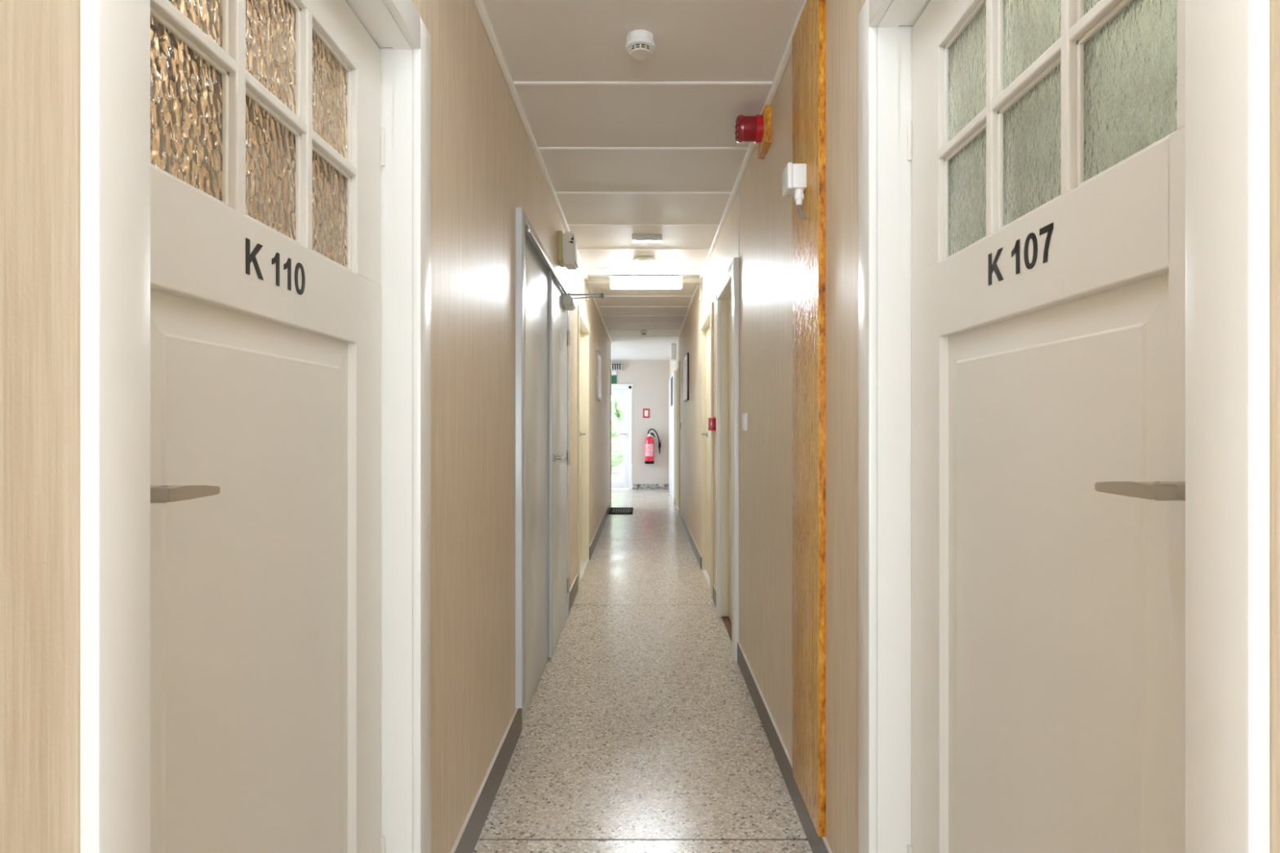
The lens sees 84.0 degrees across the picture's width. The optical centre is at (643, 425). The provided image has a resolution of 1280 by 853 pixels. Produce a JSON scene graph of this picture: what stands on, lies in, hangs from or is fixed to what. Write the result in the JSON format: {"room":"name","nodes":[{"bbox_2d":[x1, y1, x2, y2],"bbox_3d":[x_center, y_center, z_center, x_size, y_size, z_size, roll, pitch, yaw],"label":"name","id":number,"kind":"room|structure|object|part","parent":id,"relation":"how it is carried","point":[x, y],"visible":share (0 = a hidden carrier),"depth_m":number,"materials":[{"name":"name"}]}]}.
{"room":"office building corridor","nodes":[
{"label":"office building corridor","id":0,"kind":"room"},
{"bbox_2d":[0,0,610,852],"bbox_3d":[-0.555,-0.020,4.240,0.130,2.440,12.480,0,0,0],"label":"wall","id":1,"kind":"structure","parent":0,"point":[485,166],"depth_m":1.64,"materials":[{"name":"beige wood"}]},
{"bbox_2d":[80,0,431,852],"bbox_3d":[-0.546,0.167,1.097,0.148,2.066,0.962,0,0,0],"label":"door","id":2,"kind":"structure","parent":1,"relation":"in","point":[255,175],"depth_m":1.04,"materials":[{"name":"white paint"}]},
{"bbox_3d":[-0.531,0.072,0.752,0.050,0.048,0.048,0,0,0],"label":"handle","id":3,"kind":"part","parent":2,"relation":"part of","materials":[{"name":"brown metal"}]},
{"bbox_3d":[-0.507,0.072,0.786,0.026,0.016,0.088,0,0,0],"label":"lever","id":4,"kind":"part","parent":2,"relation":"part of","materials":[{"name":"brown metal"}]},
{"bbox_3d":[-0.576,-0.389,0.883,0.004,0.190,0.182,0,0,0],"label":"pane","id":5,"kind":"part","parent":2,"relation":"part of","materials":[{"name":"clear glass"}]},
{"bbox_3d":[-0.576,-0.595,0.883,0.004,0.192,0.182,0,0,0],"label":"pane","id":6,"kind":"part","parent":2,"relation":"part of","materials":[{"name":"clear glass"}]},
{"bbox_3d":[-0.570,0.400,1.082,0.008,1.124,0.594,0,0,0],"label":"panel","id":7,"kind":"part","parent":2,"relation":"part of","materials":[{"name":"beige paint"}]},
{"bbox_3d":[-0.576,-0.595,1.086,0.004,0.192,0.182,0,0,0],"label":"pane","id":8,"kind":"part","parent":2,"relation":"part of","materials":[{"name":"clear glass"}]},
{"bbox_3d":[-0.576,-0.389,1.086,0.004,0.190,0.182,0,0,0],"label":"pane","id":9,"kind":"part","parent":2,"relation":"part of","materials":[{"name":"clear glass"}]},
{"bbox_3d":[-0.576,-0.595,1.288,0.004,0.192,0.185,0,0,0],"label":"pane","id":10,"kind":"part","parent":2,"relation":"part of","materials":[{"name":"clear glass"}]},
{"bbox_3d":[-0.576,-0.389,1.288,0.004,0.190,0.185,0,0,0],"label":"pane","id":11,"kind":"part","parent":2,"relation":"part of","materials":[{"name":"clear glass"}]},
{"bbox_3d":[-0.555,0.189,1.093,0.130,2.023,0.876,0,0,0],"label":"frame","id":12,"kind":"part","parent":2,"relation":"part of","materials":[{"name":"white paint"}]},
{"bbox_2d":[450,499,611,852],"bbox_3d":[-0.485,1.141,4.215,0.010,0.119,12.430,0,0,0],"label":"baseboard","id":13,"kind":"structure","parent":1,"relation":"attached to","point":[467,839],"depth_m":2.27,"materials":[{"name":"plastic"}]},
{"bbox_2d":[473,0,612,342],"bbox_3d":[-0.479,-1.229,4.240,0.022,0.022,12.480,0,0,0],"label":"trim","id":14,"kind":"structure","parent":1,"relation":"attached to","point":[479,4],"depth_m":2.75,"materials":[{"name":"white"}]},
{"bbox_2d":[515,207,604,719],"bbox_3d":[-0.429,0.182,3.607,0.381,2.035,1.785,0,0,0],"label":"door","id":15,"kind":"structure","parent":1,"relation":"in","point":[544,302],"depth_m":3.30,"materials":[{"name":"white wood"}]},
{"bbox_3d":[-0.543,0.182,3.607,0.154,2.035,1.785,0,0,0],"label":"frame","id":16,"kind":"part","parent":15,"relation":"part of","materials":[{"name":"grey metal"}]},
{"bbox_3d":[-0.459,-0.787,3.615,0.014,0.030,1.570,0,0,0],"label":"closer rail","id":17,"kind":"part","parent":15,"relation":"part of","materials":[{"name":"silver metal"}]},
{"bbox_3d":[-0.454,0.170,3.765,0.045,0.048,0.048,0,0,0],"label":"handle","id":18,"kind":"part","parent":15,"relation":"part of","materials":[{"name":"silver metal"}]},
{"bbox_3d":[-0.475,-0.482,4.060,0.002,0.105,0.050,0,0,0],"label":"sign plate","id":19,"kind":"part","parent":15,"relation":"part of","materials":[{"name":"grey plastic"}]},
{"bbox_3d":[-0.429,0.170,3.818,0.017,0.020,0.133,0,0,0],"label":"lever","id":20,"kind":"part","parent":15,"relation":"part of","materials":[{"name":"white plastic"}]},
{"bbox_3d":[-0.352,-0.773,4.246,0.225,0.037,0.040,0,0,6],"label":"closer arm","id":21,"kind":"part","parent":15,"relation":"part of","materials":[{"name":"grey metal"}]},
{"bbox_2d":[557,231,578,269],"bbox_3d":[-0.438,-1.015,4.120,0.104,0.190,0.171,0,0,0],"label":"loudspeaker","id":22,"kind":"object","parent":1,"relation":"attached to","point":[567,255],"visible":1,"depth_m":4.04,"materials":[{"name":"beige plastic"}]},
{"bbox_3d":[-0.477,-1.022,4.120,0.026,0.175,0.160,0,0,0],"label":"plate","id":23,"kind":"part","parent":22,"relation":"part of","materials":[{"name":"beige plastic"}]},
{"bbox_2d":[577,305,590,587],"bbox_3d":[-0.549,0.155,5.792,0.142,2.090,1.073,0,0,0],"label":"door","id":24,"kind":"structure","parent":1,"relation":"in","point":[584,327],"depth_m":6.30,"materials":[{"name":"beige paint"}]},
{"bbox_3d":[-0.554,0.177,5.800,0.132,2.045,1.056,0,0,0],"label":"frame","id":25,"kind":"part","parent":24,"relation":"part of","materials":[{"name":"beige paint"}]},
{"bbox_2d":[596,351,600,401],"bbox_3d":[-0.480,-0.518,7.590,0.020,0.500,0.500,0,0,0],"label":"picture frame","id":26,"kind":"object","parent":1,"relation":"attached to","point":[598,356],"visible":1,"depth_m":7.40,"materials":[{"name":"grey plastic"}]},
{"bbox_2d":[598,354,600,398],"bbox_3d":[-0.471,-0.518,7.590,0.002,0.450,0.450,0,0,0],"label":"print","id":27,"kind":"object","parent":26,"relation":"attached to","point":[599,356],"depth_m":7.53,"materials":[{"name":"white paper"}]},
{"bbox_2d":[610,368,611,499],"bbox_3d":[-0.500,0.185,10.461,0.040,2.030,0.062,0,0,0],"label":"trim","id":28,"kind":"structure","parent":1,"relation":"attached to","point":[611,369],"depth_m":10.43,"materials":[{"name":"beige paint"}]},
{"bbox_2d":[610,360,669,484],"bbox_3d":[-0.500,-0.020,13.460,5.000,2.440,0.120,0,0,0],"label":"wall","id":29,"kind":"structure","parent":0,"point":[650,379],"depth_m":13.40,"materials":[{"name":"beige paint"}]},
{"bbox_2d":[611,370,616,383],"bbox_3d":[-0.598,-0.911,13.393,0.165,0.247,0.013,0,0,0],"label":"exit sign","id":30,"kind":"object","parent":29,"relation":"attached to","point":[613,372],"visible":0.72,"depth_m":13.39,"materials":[{"name":"green plastic"}]},
{"bbox_3d":[-0.598,-0.911,13.394,0.165,0.247,0.012,0,0,0],"label":"sign plate","id":31,"kind":"part","parent":30,"relation":"part of","materials":[{"name":"green plastic"}]},
{"bbox_2d":[610,363,622,370],"bbox_3d":[-0.557,-1.103,13.355,0.285,0.130,0.087,0,0,0],"label":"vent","id":32,"kind":"object","parent":29,"relation":"attached to","point":[614,366],"visible":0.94,"depth_m":13.31,"materials":[{"name":"grey plastic"}]},
{"bbox_2d":[611,383,633,489],"bbox_3d":[-0.698,0.207,13.415,0.985,1.985,0.130,0,0,0],"label":"door","id":33,"kind":"structure","parent":29,"relation":"in","point":[621,393],"depth_m":13.40,"materials":[{"name":"white glass"}]},
{"bbox_3d":[-0.703,0.800,13.429,0.615,0.510,0.006,0,0,0],"label":"pane","id":34,"kind":"part","parent":33,"relation":"part of","materials":[{"name":"clear glass"}]},
{"bbox_3d":[-0.703,0.239,13.429,0.615,0.542,0.006,0,0,0],"label":"pane","id":35,"kind":"part","parent":33,"relation":"part of","materials":[{"name":"clear glass"}]},
{"bbox_3d":[-0.703,-0.321,13.429,0.615,0.518,0.006,0,0,0],"label":"pane","id":36,"kind":"part","parent":33,"relation":"part of","materials":[{"name":"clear glass"}]},
{"bbox_2d":[643,408,649,417],"bbox_3d":[0.045,-0.235,13.396,0.126,0.174,0.007,0,0,0],"label":"fire sign","id":37,"kind":"object","parent":29,"relation":"attached to","point":[646,411],"visible":1,"depth_m":13.39,"materials":[{"name":"red plastic"}]},
{"bbox_2d":[631,484,668,489],"bbox_3d":[0.130,1.147,13.393,0.709,0.105,0.015,0,0,0],"label":"baseboard","id":38,"kind":"structure","parent":29,"relation":"attached to","point":[634,486],"depth_m":13.39,"materials":[{"name":"stone"}]},
{"bbox_2d":[644,428,661,463],"bbox_3d":[0.168,0.383,13.309,0.302,0.657,0.180,0,0,0],"label":"fire extinguisher","id":39,"kind":"object","parent":29,"relation":"attached to","point":[649,441],"visible":1,"depth_m":13.24,"materials":[{"name":"red metal"}]},
{"bbox_2d":[473,488,812,852],"bbox_3d":[-0.500,1.275,5.460,5.400,0.150,16.120,0,0,0],"label":"floor","id":40,"kind":"structure","parent":0,"point":[642,731],"depth_m":2.77,"materials":[{"name":"stone"}]},
{"bbox_2d":[608,507,633,514],"bbox_3d":[-0.317,1.193,9.980,0.323,0.013,0.680,0,0,0],"label":"door mat","id":41,"kind":"object","parent":40,"relation":"on","point":[613,510],"visible":1,"depth_m":9.93,"materials":[{"name":"black rubber"}]},
{"bbox_2d":[483,0,803,359],"bbox_3d":[-0.500,-1.312,5.460,5.400,0.156,16.120,0,0,0],"label":"ceiling","id":42,"kind":"structure","parent":0,"point":[628,146],"depth_m":2.87,"materials":[{"name":"white paint"}]},
{"bbox_2d":[625,29,655,59],"bbox_3d":[-0.011,-1.212,2.270,0.097,0.056,0.097,0,0,0],"label":"smoke detector","id":43,"kind":"object","parent":42,"relation":"attached to","point":[640,44],"visible":1,"depth_m":2.24,"materials":[{"name":"white plastic"}]},
{"bbox_2d":[585,277,702,301],"bbox_3d":[-0.003,-1.150,5.997,0.974,0.180,0.085,0,0,0],"label":"beam","id":44,"kind":"structure","parent":42,"relation":"attached to","point":[591,281],"depth_m":5.95,"materials":[{"name":"beige wood"}]},
{"bbox_2d":[608,275,683,289],"bbox_3d":[0.018,-1.182,5.891,0.606,0.096,0.124,0,0,0],"label":"ceiling lamp","id":45,"kind":"object","parent":44,"relation":"attached to","point":[615,282],"visible":1,"depth_m":5.87,"materials":[{"name":"white plastic"}]},
{"bbox_2d":[640,330,647,335],"bbox_3d":[0.000,-1.212,9.300,0.091,0.056,0.091,0,0,0],"label":"smoke detector","id":46,"kind":"object","parent":42,"relation":"attached to","point":[642,332],"visible":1,"depth_m":9.27,"materials":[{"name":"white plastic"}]},
{"bbox_2d":[632,255,656,263],"bbox_3d":[0.003,-1.227,5.270,0.178,0.026,0.178,0,0,0],"label":"ceiling disc","id":47,"kind":"object","parent":42,"relation":"attached to","point":[643,259],"visible":1,"depth_m":5.23,"materials":[{"name":"white plastic"}]},
{"bbox_2d":[631,234,662,242],"bbox_3d":[0.020,-1.222,4.660,0.196,0.036,0.121,0,0,0],"label":"recessed light","id":48,"kind":"object","parent":42,"relation":"in","point":[635,237],"visible":1,"depth_m":4.60,"materials":[{"name":"grey plastic"}]},
{"bbox_2d":[668,370,675,503],"bbox_3d":[0.470,0.172,12.100,0.028,2.045,2.300,0,0,0],"label":"door","id":49,"kind":"structure","parent":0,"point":[672,380],"depth_m":11.61,"materials":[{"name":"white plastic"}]},
{"bbox_3d":[0.459,-0.565,11.750,0.006,0.470,0.700,0,0,0],"label":"notice panel","id":50,"kind":"part","parent":49,"relation":"part of","materials":[{"name":"grey metal"}]},
{"bbox_2d":[669,0,1279,852],"bbox_3d":[0.549,-0.020,5.700,0.130,2.440,15.400,0,0,0],"label":"wall","id":51,"kind":"structure","parent":0,"point":[766,216],"depth_m":2.32,"materials":[{"name":"beige paint"}]},
{"bbox_2d":[670,343,675,360],"bbox_3d":[0.447,-1.120,10.875,0.074,0.240,0.250,0,0,0],"label":"wall box","id":52,"kind":"object","parent":51,"relation":"attached to","point":[673,347],"visible":0.98,"depth_m":10.75,"materials":[{"name":"white plastic"}]},
{"bbox_2d":[675,360,679,515],"bbox_3d":[0.541,0.165,10.020,0.146,2.070,0.940,0,0,0],"label":"door","id":53,"kind":"structure","parent":51,"relation":"in","point":[677,366],"depth_m":10.44,"materials":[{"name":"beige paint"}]},
{"bbox_3d":[0.549,0.188,10.020,0.130,2.025,0.896,0,0,0],"label":"frame","id":54,"kind":"part","parent":53,"relation":"part of","materials":[{"name":"beige paint"}]},
{"bbox_2d":[683,352,688,401],"bbox_3d":[0.473,-0.531,7.980,0.022,0.507,0.680,0,0,0],"label":"picture frame","id":55,"kind":"object","parent":51,"relation":"attached to","point":[686,360],"visible":1,"depth_m":7.79,"materials":[{"name":"grey metal"}]},
{"bbox_2d":[683,354,687,400],"bbox_3d":[0.463,-0.531,7.980,0.002,0.483,0.656,0,0,0],"label":"print","id":56,"kind":"object","parent":55,"relation":"attached to","point":[685,360],"depth_m":7.94,"materials":[{"name":"glass"}]},
{"bbox_2d":[700,302,713,598],"bbox_3d":[0.539,0.170,5.431,0.149,2.060,0.993,0,0,0],"label":"door","id":57,"kind":"structure","parent":51,"relation":"in","point":[707,322],"depth_m":5.78,"materials":[{"name":"beige paint"}]},
{"bbox_3d":[0.548,0.193,5.460,0.132,2.015,0.936,0,0,0],"label":"frame","id":58,"kind":"part","parent":57,"relation":"part of","materials":[{"name":"beige paint"}]},
{"bbox_2d":[707,417,715,431],"bbox_3d":[0.460,-0.011,4.829,0.048,0.087,0.087,0,0,0],"label":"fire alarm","id":59,"kind":"object","parent":51,"relation":"attached to","point":[711,421],"visible":1,"depth_m":4.79,"materials":[{"name":"red plastic"}]},
{"bbox_2d":[715,257,738,662],"bbox_3d":[0.536,0.172,4.064,0.156,2.056,0.904,0,0,0],"label":"door","id":60,"kind":"structure","parent":51,"relation":"in","point":[727,292],"depth_m":4.45,"materials":[{"name":"white paint"}]},
{"bbox_3d":[0.549,0.195,4.083,0.130,2.011,0.802,0,0,0],"label":"frame","id":61,"kind":"part","parent":60,"relation":"part of","materials":[{"name":"beige paint"}]},
{"bbox_2d":[737,186,739,257],"bbox_3d":[0.482,-1.038,3.619,0.003,0.360,0.014,0,0,0],"label":"trim","id":62,"kind":"structure","parent":51,"relation":"attached to","point":[739,186],"depth_m":3.61,"materials":[{"name":"beige paint"}]},
{"bbox_2d":[678,0,806,334],"bbox_3d":[0.473,-1.229,3.750,0.022,0.022,11.500,0,0,0],"label":"trim","id":63,"kind":"structure","parent":51,"relation":"attached to","point":[788,51],"depth_m":3.20,"materials":[{"name":"white"}]},
{"bbox_2d":[742,413,747,430],"bbox_3d":[0.475,-0.019,3.361,0.018,0.082,0.082,0,0,0],"label":"light switch","id":64,"kind":"object","parent":51,"relation":"attached to","point":[744,417],"visible":1,"depth_m":3.32,"materials":[{"name":"white plastic"}]},
{"bbox_2d":[675,497,832,852],"bbox_3d":[0.479,1.148,5.700,0.010,0.104,15.400,0,0,0],"label":"baseboard","id":65,"kind":"structure","parent":51,"relation":"attached to","point":[818,844],"depth_m":2.57,"materials":[{"name":"plastic"}]},
{"bbox_2d":[757,105,771,159],"bbox_3d":[0.471,-1.145,2.780,0.026,0.142,0.167,0,0,0],"label":"wooden plate","id":66,"kind":"object","parent":51,"relation":"attached to","point":[762,148],"visible":0.77,"depth_m":2.70,"materials":[{"name":"orange wood"}]},
{"bbox_2d":[734,114,763,143],"bbox_3d":[0.409,-1.160,2.780,0.098,0.104,0.104,0,0,0],"label":"fire alarm","id":67,"kind":"object","parent":66,"relation":"attached to","point":[748,128],"visible":1,"depth_m":2.74,"materials":[{"name":"red plastic"}]},
{"bbox_2d":[792,0,825,836],"bbox_3d":[0.475,-0.071,2.063,0.018,2.335,0.338,0,0,0],"label":"wooden board","id":68,"kind":"object","parent":51,"relation":"attached to","point":[809,35],"visible":0.84,"depth_m":2.00,"materials":[{"name":"brown wood"}]},
{"bbox_2d":[782,162,806,219],"bbox_3d":[0.440,-0.671,2.069,0.059,0.164,0.084,0,0,0],"label":"junction box","id":69,"kind":"object","parent":68,"relation":"attached to","point":[793,175],"visible":1,"depth_m":2.03,"materials":[{"name":"white plastic"}]},
{"bbox_3d":[0.418,-0.715,2.069,0.016,0.076,0.084,0,0,0],"label":"lid","id":70,"kind":"part","parent":69,"relation":"part of","materials":[{"name":"white plastic"}]},
{"bbox_2d":[858,0,1270,852],"bbox_3d":[0.540,0.152,1.048,0.148,2.096,1.000,0,0,0],"label":"door","id":71,"kind":"structure","parent":51,"relation":"in","point":[1064,205],"depth_m":0.96,"materials":[{"name":"white paint"}]},
{"bbox_3d":[0.549,0.173,1.044,0.130,2.053,0.914,0,0,0],"label":"frame","id":72,"kind":"part","parent":71,"relation":"part of","materials":[{"name":"white paint"}]},
{"bbox_3d":[0.574,-0.617,1.248,0.004,0.196,0.187,0,0,0],"label":"pane","id":73,"kind":"part","parent":71,"relation":"part of","materials":[{"name":"green glass"}]},
{"bbox_3d":[0.574,-0.405,1.248,0.004,0.198,0.187,0,0,0],"label":"pane","id":74,"kind":"part","parent":71,"relation":"part of","materials":[{"name":"green glass"}]},
{"bbox_3d":[0.574,-0.617,1.043,0.004,0.196,0.190,0,0,0],"label":"pane","id":75,"kind":"part","parent":71,"relation":"part of","materials":[{"name":"green glass"}]},
{"bbox_3d":[0.574,-0.405,1.043,0.004,0.198,0.190,0,0,0],"label":"pane","id":76,"kind":"part","parent":71,"relation":"part of","materials":[{"name":"green glass"}]},
{"bbox_3d":[0.568,0.397,1.044,0.008,1.131,0.588,0,0,0],"label":"panel","id":77,"kind":"part","parent":71,"relation":"part of","materials":[{"name":"beige paint"}]},
{"bbox_3d":[0.574,-0.617,0.836,0.004,0.196,0.190,0,0,0],"label":"pane","id":78,"kind":"part","parent":71,"relation":"part of","materials":[{"name":"green glass"}]},
{"bbox_3d":[0.574,-0.405,0.836,0.004,0.198,0.190,0,0,0],"label":"pane","id":79,"kind":"part","parent":71,"relation":"part of","materials":[{"name":"green glass"}]},
{"bbox_3d":[0.506,0.064,0.734,0.026,0.016,0.088,0,0,0],"label":"lever","id":80,"kind":"part","parent":71,"relation":"part of","materials":[{"name":"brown metal"}]},
{"bbox_3d":[0.530,0.064,0.700,0.050,0.048,0.048,0,0,0],"label":"handle","id":81,"kind":"part","parent":71,"relation":"part of","materials":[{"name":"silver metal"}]}
]}

